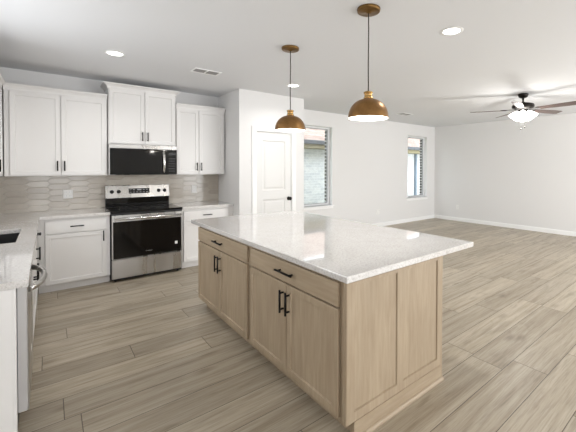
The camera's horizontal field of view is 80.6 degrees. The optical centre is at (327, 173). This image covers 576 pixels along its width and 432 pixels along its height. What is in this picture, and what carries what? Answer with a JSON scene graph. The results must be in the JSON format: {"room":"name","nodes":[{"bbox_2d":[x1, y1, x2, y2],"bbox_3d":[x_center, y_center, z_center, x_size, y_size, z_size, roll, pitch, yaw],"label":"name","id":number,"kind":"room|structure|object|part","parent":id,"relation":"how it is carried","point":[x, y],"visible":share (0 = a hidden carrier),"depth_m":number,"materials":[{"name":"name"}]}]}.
{"room":"kitchen","nodes":[
{"label":"kitchen","id":0,"kind":"room"},
{"bbox_2d":[0,67,434,237],"bbox_3d":[-0.566,0.021,7.072,9.842,2.710,0.140,-1,1,-40],"label":"wall","id":1,"kind":"structure","parent":0,"point":[368,173],"depth_m":8.16,"materials":[{"name":"white paint"}]},
{"bbox_2d":[0,73,4,176],"bbox_3d":[-3.577,-0.499,3.437,0.375,1.089,1.600,-1,1,-40],"label":"upper cabinet","id":2,"kind":"object","parent":1,"relation":"attached to","point":[2,81],"visible":0.9,"depth_m":3.83,"materials":[{"name":"white wood"}]},
{"bbox_3d":[-3.532,-0.465,3.603,0.019,0.992,0.682,-1,1,-40],"label":"door","id":3,"kind":"part","parent":2,"relation":"part of","materials":[{"name":"white wood"}]},
{"bbox_3d":[-3.456,-1.003,3.528,0.045,0.083,1.600,-1,1,-40],"label":"crown moulding","id":4,"kind":"part","parent":2,"relation":"part of","materials":[{"name":"white wood"}]},
{"bbox_2d":[3,82,106,175],"bbox_3d":[-3.459,-0.512,4.333,1.010,1.089,0.369,-1,1,-40],"label":"upper cabinet","id":5,"kind":"object","parent":1,"relation":"attached to","point":[48,131],"visible":1,"depth_m":4.19,"materials":[{"name":"white wood"}]},
{"bbox_3d":[-3.543,-0.472,4.085,0.464,0.992,0.019,-1,1,-40],"label":"door","id":6,"kind":"part","parent":5,"relation":"part of","materials":[{"name":"white wood"}]},
{"bbox_3d":[-3.361,-1.013,4.208,1.010,0.083,0.045,-1,1,-40],"label":"crown moulding","id":7,"kind":"part","parent":5,"relation":"part of","materials":[{"name":"white wood"}]},
{"bbox_3d":[-3.176,-0.476,4.390,0.471,0.992,0.019,-1,1,-40],"label":"door","id":8,"kind":"part","parent":5,"relation":"part of","materials":[{"name":"white wood"}]},
{"bbox_2d":[0,174,218,213],"bbox_3d":[-3.066,0.257,4.907,3.007,0.463,0.008,-1,1,-40],"label":"tile backsplash","id":9,"kind":"structure","parent":1,"relation":"attached to","point":[18,194],"depth_m":4.61,"materials":[{"name":"beige tile"}]},
{"bbox_2d":[63,189,72,198],"bbox_3d":[-3.501,0.281,4.535,0.105,0.120,0.009,-1,1,-40],"label":"wall outlet","id":10,"kind":"object","parent":9,"relation":"attached to","point":[67,194],"visible":1,"depth_m":4.53,"materials":[{"name":"white plastic"}]},
{"bbox_2d":[192,185,196,192],"bbox_3d":[-2.221,0.264,5.595,0.085,0.130,0.009,-1,1,-40],"label":"wall outlet","id":11,"kind":"object","parent":9,"relation":"attached to","point":[194,187],"visible":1,"depth_m":5.59,"materials":[{"name":"white plastic"}]},
{"bbox_2d":[100,81,179,145],"bbox_3d":[-2.725,-0.816,4.925,0.970,0.823,0.387,-1,1,-40],"label":"upper cabinet","id":12,"kind":"object","parent":1,"relation":"attached to","point":[136,115],"visible":0.97,"depth_m":4.78,"materials":[{"name":"white wood"}]},
{"bbox_3d":[-2.789,-0.781,4.681,0.426,0.735,0.019,-1,1,-40],"label":"door","id":13,"kind":"part","parent":12,"relation":"part of","materials":[{"name":"white wood"}]},
{"bbox_3d":[-2.724,-1.191,4.919,0.970,0.074,0.387,-1,1,-40],"label":"crown moulding","id":14,"kind":"part","parent":12,"relation":"part of","materials":[{"name":"white wood"}]},
{"bbox_2d":[107,144,176,174],"bbox_3d":[-2.698,-0.189,4.898,0.862,0.422,0.456,-1,1,-40],"label":"microwave","id":15,"kind":"object","parent":12,"relation":"attached to","point":[122,159],"visible":0.99,"depth_m":4.75,"materials":[{"name":"silver metal"}]},
{"bbox_3d":[-2.662,-0.162,4.740,0.693,0.356,0.030,-1,1,-40],"label":"door","id":16,"kind":"part","parent":15,"relation":"part of","materials":[{"name":"black glass"}]},
{"bbox_3d":[-2.607,-0.371,4.785,0.862,0.055,0.026,-1,1,-40],"label":"vent trim","id":17,"kind":"part","parent":15,"relation":"part of","materials":[{"name":"silver metal"}]},
{"bbox_3d":[-2.389,-0.160,4.907,0.034,0.323,0.074,-1,1,-40],"label":"handle","id":18,"kind":"part","parent":15,"relation":"part of","materials":[{"name":"silver metal"}]},
{"bbox_3d":[-2.334,-0.165,5.012,0.152,0.356,0.029,-1,1,-40],"label":"control panel","id":19,"kind":"part","parent":15,"relation":"part of","materials":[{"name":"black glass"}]},
{"bbox_3d":[-2.465,-0.784,4.950,0.402,0.735,0.019,-1,1,-40],"label":"door","id":20,"kind":"part","parent":12,"relation":"part of","materials":[{"name":"white wood"}]},
{"bbox_2d":[173,103,225,174],"bbox_3d":[-2.099,-0.526,5.461,0.765,1.089,0.369,-1,1,-40],"label":"upper cabinet","id":21,"kind":"object","parent":1,"relation":"attached to","point":[199,129],"visible":0.98,"depth_m":5.32,"materials":[{"name":"white wood"}]},
{"bbox_3d":[-2.173,-0.486,5.221,0.327,0.992,0.019,-1,1,-40],"label":"door","id":22,"kind":"part","parent":21,"relation":"part of","materials":[{"name":"white wood"}]},
{"bbox_3d":[-2.000,-1.026,5.336,0.765,0.083,0.045,-1,1,-40],"label":"crown moulding","id":23,"kind":"part","parent":21,"relation":"part of","materials":[{"name":"white wood"}]},
{"bbox_3d":[-1.890,-0.488,5.455,0.392,0.992,0.019,-1,1,-40],"label":"door","id":24,"kind":"part","parent":21,"relation":"part of","materials":[{"name":"white wood"}]},
{"bbox_2d":[304,125,333,210],"bbox_3d":[-0.290,-0.116,7.276,0.990,1.800,0.175,-1,1,-40],"label":"window","id":25,"kind":"structure","parent":1,"relation":"in","point":[326,205],"depth_m":7.56,"materials":[{"name":"white plastic"}]},
{"bbox_3d":[-0.276,0.749,7.269,0.990,0.070,0.123,-1,1,-40],"label":"sill","id":26,"kind":"part","parent":25,"relation":"part of","materials":[{"name":"white paint"}]},
{"bbox_2d":[406,136,427,200],"bbox_3d":[2.505,-0.143,9.592,0.990,1.800,0.175,-1,1,-40],"label":"window","id":27,"kind":"structure","parent":1,"relation":"in","point":[412,197],"depth_m":9.86,"materials":[{"name":"white plastic"}]},
{"bbox_3d":[2.519,0.722,9.585,0.990,0.070,0.123,-1,1,-40],"label":"sill","id":28,"kind":"part","parent":27,"relation":"part of","materials":[{"name":"white paint"}]},
{"bbox_2d":[218,90,236,215],"bbox_3d":[-1.636,0.041,5.613,0.100,2.710,0.741,-1,1,-40],"label":"wall","id":29,"kind":"structure","parent":0,"point":[227,182],"depth_m":5.49,"materials":[{"name":"white paint"}]},
{"bbox_2d":[236,89,303,214],"bbox_3d":[-0.934,0.042,5.649,1.226,2.710,0.100,-1,1,-40],"label":"wall","id":30,"kind":"structure","parent":0,"point":[256,108],"depth_m":5.36,"materials":[{"name":"white paint"}]},
{"bbox_2d":[252,125,295,213],"bbox_3d":[-0.904,0.317,5.640,0.836,2.162,0.160,-1,1,-40],"label":"door","id":31,"kind":"structure","parent":30,"relation":"in","point":[273,152],"depth_m":5.62,"materials":[{"name":"white paint"}]},
{"bbox_2d":[0,0,575,126],"bbox_3d":[2.214,-1.334,3.701,9.842,0.120,8.840,-1,1,-40],"label":"ceiling","id":32,"kind":"structure","parent":0,"point":[505,49],"depth_m":3.46,"materials":[{"name":"white paint"}]},
{"bbox_2d":[104,50,125,56],"bbox_3d":[-2.284,-1.282,3.611,0.200,0.006,0.200,-1,1,-40],"label":"recessed light","id":33,"kind":"object","parent":32,"relation":"in","point":[109,52],"visible":1,"depth_m":3.60,"materials":[{"name":"white paint"}]},
{"bbox_2d":[190,67,221,75],"bbox_3d":[-1.550,-1.289,4.284,0.340,0.008,0.190,-1,1,-40],"label":"ceiling vent","id":34,"kind":"object","parent":32,"relation":"in","point":[198,70],"visible":1,"depth_m":4.27,"materials":[{"name":"white metal"}]},
{"bbox_2d":[275,45,305,131],"bbox_3d":[-0.385,-0.858,3.439,0.312,0.839,0.312,-1,1,-40],"label":"pendant lamp","id":35,"kind":"object","parent":32,"relation":"hanging from","point":[289,123],"visible":1,"depth_m":3.37,"materials":[{"name":"gold metal"}]},
{"bbox_3d":[-0.386,-0.514,3.445,0.312,0.151,0.312,-1,1,-40],"label":"lamp shade","id":36,"kind":"part","parent":35,"relation":"part of","materials":[{"name":"gold metal"}]},
{"bbox_3d":[-0.384,-0.942,3.439,0.012,0.610,0.010,-1,1,-40],"label":"cord","id":37,"kind":"part","parent":35,"relation":"part of","materials":[{"name":"brown fabric"}]},
{"bbox_2d":[287,84,299,86],"bbox_3d":[-0.512,-1.298,4.997,0.200,0.006,0.200,-1,1,-40],"label":"recessed light","id":38,"kind":"object","parent":32,"relation":"in","point":[288,85],"visible":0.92,"depth_m":4.98,"materials":[{"name":"white paint"}]},
{"bbox_2d":[348,3,388,120],"bbox_3d":[0.311,-0.843,2.595,0.312,0.839,0.312,-1,1,-40],"label":"pendant lamp","id":39,"kind":"object","parent":32,"relation":"hanging from","point":[367,108],"visible":1,"depth_m":2.53,"materials":[{"name":"gold metal"}]},
{"bbox_3d":[0.310,-0.499,2.601,0.312,0.151,0.312,-1,1,-40],"label":"lamp shade","id":40,"kind":"part","parent":39,"relation":"part of","materials":[{"name":"gold metal"}]},
{"bbox_3d":[0.311,-0.927,2.595,0.012,0.610,0.010,-1,1,-40],"label":"cord","id":41,"kind":"part","parent":39,"relation":"part of","materials":[{"name":"brown fabric"}]},
{"bbox_2d":[397,113,412,115],"bbox_3d":[1.725,-1.330,7.596,0.360,0.008,0.220,-1,1,-40],"label":"ceiling vent","id":42,"kind":"object","parent":32,"relation":"in","point":[404,114],"visible":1,"depth_m":7.62,"materials":[{"name":"white metal"}]},
{"bbox_2d":[440,26,463,35],"bbox_3d":[1.102,-1.263,2.999,0.200,0.006,0.200,-1,1,-40],"label":"recessed light","id":43,"kind":"object","parent":32,"relation":"in","point":[449,31],"visible":1,"depth_m":3.00,"materials":[{"name":"white paint"}]},
{"bbox_2d":[470,93,575,129],"bbox_3d":[3.215,-1.003,5.476,1.552,0.590,1.510,-1,1,-40],"label":"ceiling fan","id":44,"kind":"object","parent":32,"relation":"hanging from","point":[524,112],"visible":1,"depth_m":5.45,"materials":[{"name":"black metal"}]},
{"bbox_3d":[3.077,-0.942,5.584,0.162,0.173,0.167,-1,1,-40],"label":"lamp shade","id":45,"kind":"part","parent":44,"relation":"part of","materials":[{"name":"white glass"}]},
{"bbox_3d":[2.884,-1.031,5.097,0.144,0.006,0.550,16,10,35],"label":"blade","id":46,"kind":"part","parent":44,"relation":"part of","materials":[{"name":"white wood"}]},
{"bbox_3d":[3.132,-0.939,5.404,0.167,0.173,0.162,-1,1,-40],"label":"lamp shade","id":47,"kind":"part","parent":44,"relation":"part of","materials":[{"name":"white glass"}]},
{"bbox_3d":[3.313,-0.939,5.459,0.162,0.173,0.167,-1,1,-40],"label":"lamp shade","id":48,"kind":"part","parent":44,"relation":"part of","materials":[{"name":"white glass"}]},
{"bbox_3d":[3.695,-1.038,5.679,0.550,0.006,0.144,0,-11,-18],"label":"blade","id":49,"kind":"part","parent":44,"relation":"part of","materials":[{"name":"brown wood"}]},
{"bbox_3d":[3.501,-1.029,5.093,0.144,0.006,0.550,14,-7,-35],"label":"blade","id":50,"kind":"part","parent":44,"relation":"part of","materials":[{"name":"brown wood"}]},
{"bbox_2d":[18,218,575,431],"bbox_3d":[2.205,1.486,3.744,9.842,0.100,8.840,-1,1,-40],"label":"floor","id":51,"kind":"structure","parent":0,"point":[145,353],"depth_m":2.64,"materials":[{"name":"brown wood"}]},
{"bbox_2d":[0,289,17,431],"bbox_3d":[-1.818,1.020,1.518,0.612,0.876,0.040,-1,1,-40],"label":"end panel","id":52,"kind":"object","parent":51,"relation":"on","point":[8,315],"visible":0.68,"depth_m":1.68,"materials":[{"name":"white wood"}]},
{"bbox_2d":[16,264,46,422],"bbox_3d":[-1.966,1.018,1.815,0.703,0.872,0.595,-1,1,-40],"label":"dishwasher","id":53,"kind":"object","parent":51,"relation":"on","point":[24,296],"visible":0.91,"depth_m":1.75,"materials":[{"name":"silver metal"}]},
{"bbox_3d":[-1.773,0.910,1.973,0.042,0.653,0.595,-1,1,-40],"label":"door","id":54,"kind":"part","parent":53,"relation":"part of","materials":[{"name":"grey metal"}]},
{"bbox_3d":[-1.716,0.606,1.992,0.085,0.034,0.516,-1,1,-40],"label":"handle","id":55,"kind":"part","parent":53,"relation":"part of","materials":[{"name":"silver metal"}]},
{"bbox_2d":[32,245,38,338],"bbox_3d":[-2.650,1.016,2.576,0.673,0.848,1.430,-1,1,-40],"label":"base cabinet","id":56,"kind":"object","parent":51,"relation":"on","point":[34,277],"visible":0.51,"depth_m":2.90,"materials":[{"name":"white wood"}]},
{"bbox_3d":[-2.200,1.045,2.488,0.019,0.585,0.701,-1,1,-40],"label":"door","id":57,"kind":"part","parent":56,"relation":"part of","materials":[{"name":"white wood"}]},
{"bbox_3d":[-2.653,1.035,3.034,0.019,0.585,0.701,-1,1,-40],"label":"door","id":58,"kind":"part","parent":56,"relation":"part of","materials":[{"name":"white wood"}]},
{"bbox_2d":[36,232,40,305],"bbox_3d":[-3.329,0.987,3.396,0.673,0.876,0.700,-1,1,-40],"label":"base cabinet","id":59,"kind":"object","parent":51,"relation":"on","point":[37,248],"visible":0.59,"depth_m":3.57,"materials":[{"name":"white wood"}]},
{"bbox_3d":[-3.097,1.026,3.570,0.019,0.585,0.650,-1,1,-40],"label":"door","id":60,"kind":"part","parent":59,"relation":"part of","materials":[{"name":"white wood"}]},
{"bbox_3d":[-2.888,0.802,3.358,0.037,0.130,0.014,-1,1,-40],"label":"handle","id":61,"kind":"part","parent":59,"relation":"part of","materials":[{"name":"black metal"}]},
{"bbox_2d":[0,208,109,290],"bbox_3d":[-2.618,0.537,3.052,1.345,0.037,3.445,-1,1,-40],"label":"countertop","id":62,"kind":"structure","parent":59,"relation":"on","point":[16,259],"depth_m":2.64,"materials":[{"name":"white stone"}]},
{"bbox_2d":[0,233,19,243],"bbox_3d":[-2.770,0.665,2.724,0.424,0.208,0.764,-1,1,-40],"label":"sink","id":63,"kind":"object","parent":62,"relation":"in","point":[4,238],"visible":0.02,"depth_m":3.08,"materials":[{"name":"black"}]},
{"bbox_2d":[38,215,109,293],"bbox_3d":[-3.257,0.973,4.331,0.703,0.876,0.663,-1,1,-40],"label":"base cabinet","id":64,"kind":"object","parent":51,"relation":"on","point":[75,252],"visible":0.97,"depth_m":4.10,"materials":[{"name":"white wood"}]},
{"bbox_3d":[-3.066,0.641,4.115,0.600,0.148,0.020,-1,1,-40],"label":"drawer","id":65,"kind":"part","parent":64,"relation":"part of","materials":[{"name":"white wood"}]},
{"bbox_3d":[-3.067,1.017,4.120,0.600,0.585,0.019,-1,1,-40],"label":"door","id":66,"kind":"part","parent":64,"relation":"part of","materials":[{"name":"white wood"}]},
{"bbox_2d":[104,184,181,281],"bbox_3d":[-2.621,0.793,4.804,0.870,1.225,0.726,-1,1,-40],"label":"range","id":67,"kind":"object","parent":51,"relation":"on","point":[146,239],"visible":0.99,"depth_m":4.63,"materials":[{"name":"silver metal"}]},
{"bbox_3d":[-2.832,0.266,5.032,0.844,0.180,0.092,-1,1,-40],"label":"control panel","id":68,"kind":"part","parent":67,"relation":"part of","materials":[{"name":"silver metal"}]},
{"bbox_2d":[105,204,181,213],"bbox_3d":[-2.615,0.499,4.794,0.870,0.024,0.565,-1,1,-40],"label":"cooktop","id":69,"kind":"object","parent":67,"relation":"in","point":[132,208],"depth_m":4.71,"materials":[{"name":"black glass"}]},
{"bbox_3d":[-2.442,0.829,4.588,0.858,0.570,0.032,-1,1,-40],"label":"oven door","id":70,"kind":"part","parent":67,"relation":"part of","materials":[{"name":"black glass"}]},
{"bbox_3d":[-2.445,0.528,4.588,0.870,0.027,0.024,-1,1,-40],"label":"trim","id":71,"kind":"part","parent":67,"relation":"part of","materials":[{"name":"black plastic"}]},
{"bbox_3d":[-2.443,1.243,4.595,0.858,0.243,0.032,-1,1,-40],"label":"storage drawer","id":72,"kind":"part","parent":67,"relation":"part of","materials":[{"name":"silver metal"}]},
{"bbox_3d":[-2.430,0.868,4.576,0.832,0.480,0.005,-1,1,-40],"label":"door glass","id":73,"kind":"part","parent":67,"relation":"part of","materials":[{"name":"black glass"}]},
{"bbox_2d":[182,206,232,267],"bbox_3d":[-2.003,0.961,5.371,0.785,0.876,0.663,-1,1,-40],"label":"base cabinet","id":74,"kind":"object","parent":51,"relation":"on","point":[190,240],"visible":0.38,"depth_m":5.00,"materials":[{"name":"white wood"}]},
{"bbox_3d":[-1.978,1.007,5.022,0.338,0.585,0.019,-1,1,-40],"label":"door","id":75,"kind":"part","parent":74,"relation":"part of","materials":[{"name":"white wood"}]},
{"bbox_2d":[170,201,233,209],"bbox_3d":[-2.007,0.503,5.371,0.788,0.037,0.652,-1,1,-40],"label":"countertop","id":76,"kind":"structure","parent":74,"relation":"on","point":[205,204],"depth_m":5.24,"materials":[{"name":"white stone"}]},
{"bbox_3d":[-1.843,0.629,5.128,0.685,0.148,0.020,-1,1,-40],"label":"drawer","id":77,"kind":"part","parent":74,"relation":"part of","materials":[{"name":"white wood"}]},
{"bbox_2d":[198,227,257,350],"bbox_3d":[-0.780,0.996,3.297,0.653,0.876,1.155,-1,1,-40],"label":"base cabinet","id":78,"kind":"object","parent":51,"relation":"on","point":[224,265],"visible":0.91,"depth_m":3.02,"materials":[{"name":"brown wood"}]},
{"bbox_3d":[-1.182,1.016,3.344,0.019,0.597,0.562,-1,1,-40],"label":"door","id":79,"kind":"part","parent":78,"relation":"part of","materials":[{"name":"brown wood"}]},
{"bbox_3d":[-1.000,0.641,3.119,0.020,0.134,1.131,-1,1,-40],"label":"drawer","id":80,"kind":"part","parent":78,"relation":"part of","materials":[{"name":"brown wood"}]},
{"bbox_3d":[-0.820,1.024,2.906,0.019,0.597,0.562,-1,1,-40],"label":"door","id":81,"kind":"part","parent":78,"relation":"part of","materials":[{"name":"brown wood"}]},
{"bbox_2d":[250,247,350,431],"bbox_3d":[-0.054,1.012,2.421,0.653,0.876,1.112,-1,1,-40],"label":"base cabinet","id":82,"kind":"object","parent":51,"relation":"on","point":[296,311],"visible":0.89,"depth_m":2.12,"materials":[{"name":"brown wood"}]},
{"bbox_3d":[-0.437,1.032,2.445,0.019,0.597,0.515,-1,1,-40],"label":"door","id":83,"kind":"part","parent":82,"relation":"part of","materials":[{"name":"brown wood"}]},
{"bbox_3d":[-0.314,0.854,2.250,0.037,0.150,0.014,-1,1,-40],"label":"handle","id":84,"kind":"part","parent":82,"relation":"part of","materials":[{"name":"black metal"}]},
{"bbox_3d":[-0.291,0.657,2.220,0.037,0.014,0.200,-1,1,-40],"label":"handle","id":85,"kind":"part","parent":82,"relation":"part of","materials":[{"name":"black metal"}]},
{"bbox_3d":[-0.269,0.855,2.196,0.037,0.150,0.014,-1,1,-40],"label":"handle","id":86,"kind":"part","parent":82,"relation":"part of","materials":[{"name":"black metal"}]},
{"bbox_3d":[-0.269,0.657,2.238,0.020,0.134,1.036,-1,1,-40],"label":"drawer","id":87,"kind":"part","parent":82,"relation":"part of","materials":[{"name":"brown wood"}]},
{"bbox_3d":[-0.104,1.039,2.043,0.019,0.597,0.515,-1,1,-40],"label":"door","id":88,"kind":"part","parent":82,"relation":"part of","materials":[{"name":"brown wood"}]},
{"bbox_2d":[191,210,473,283],"bbox_3d":[-0.186,0.542,3.167,1.347,0.038,2.520,-1,1,-40],"label":"countertop","id":89,"kind":"structure","parent":82,"relation":"on","point":[343,250],"depth_m":2.60,"materials":[{"name":"white stone"}]},
{"bbox_2d":[342,256,443,431],"bbox_3d":[0.449,1.018,2.085,0.924,0.876,0.044,-1,1,-40],"label":"island end panel","id":90,"kind":"object","parent":82,"relation":"attached to","point":[392,320],"visible":0.91,"depth_m":2.02,"materials":[{"name":"brown wood"}]},
{"bbox_3d":[0.476,1.404,2.104,0.860,0.105,0.028,-1,1,-40],"label":"moulding","id":91,"kind":"part","parent":90,"relation":"part of","materials":[{"name":"brown wood"}]},
{"bbox_2d":[325,130,421,201],"bbox_3d":[-0.638,0.120,7.160,9.842,2.910,0.075,-1,1,-40],"label":"wall","id":92,"kind":"structure","parent":0,"point":[420,193],"depth_m":9.94,"materials":[{"name":"brick"}]},
{"bbox_2d":[434,113,575,231],"bbox_3d":[5.973,0.044,6.815,0.100,2.710,8.600,-1,1,-40],"label":"wall","id":93,"kind":"structure","parent":0,"point":[495,171],"depth_m":8.43,"materials":[{"name":"white paint"}]},
{"bbox_2d":[374,215,575,236],"bbox_3d":[3.852,1.370,5.081,5.399,0.100,8.600,-1,1,-40],"label":"baseboard","id":94,"kind":"structure","parent":93,"relation":"attached to","point":[538,229],"depth_m":8.73,"materials":[{"name":"white paint"}]},
{"label":"outside","id":95,"kind":"structure","parent":0,"visible":0},
{"bbox_3d":[-9.013,1.433,19.671,50.000,0.150,29.720,-1,1,-40],"label":"ground","id":96,"kind":"structure","parent":95,"visible":0},
{"bbox_2d":[304,128,419,203],"bbox_3d":[-0.439,-0.879,15.565,14.800,4.650,8.220,-1,1,-40],"label":"house","id":97,"kind":"structure","parent":96,"relation":"on","point":[314,139],"depth_m":11.21,"materials":[{"name":"brick"}]}
]}

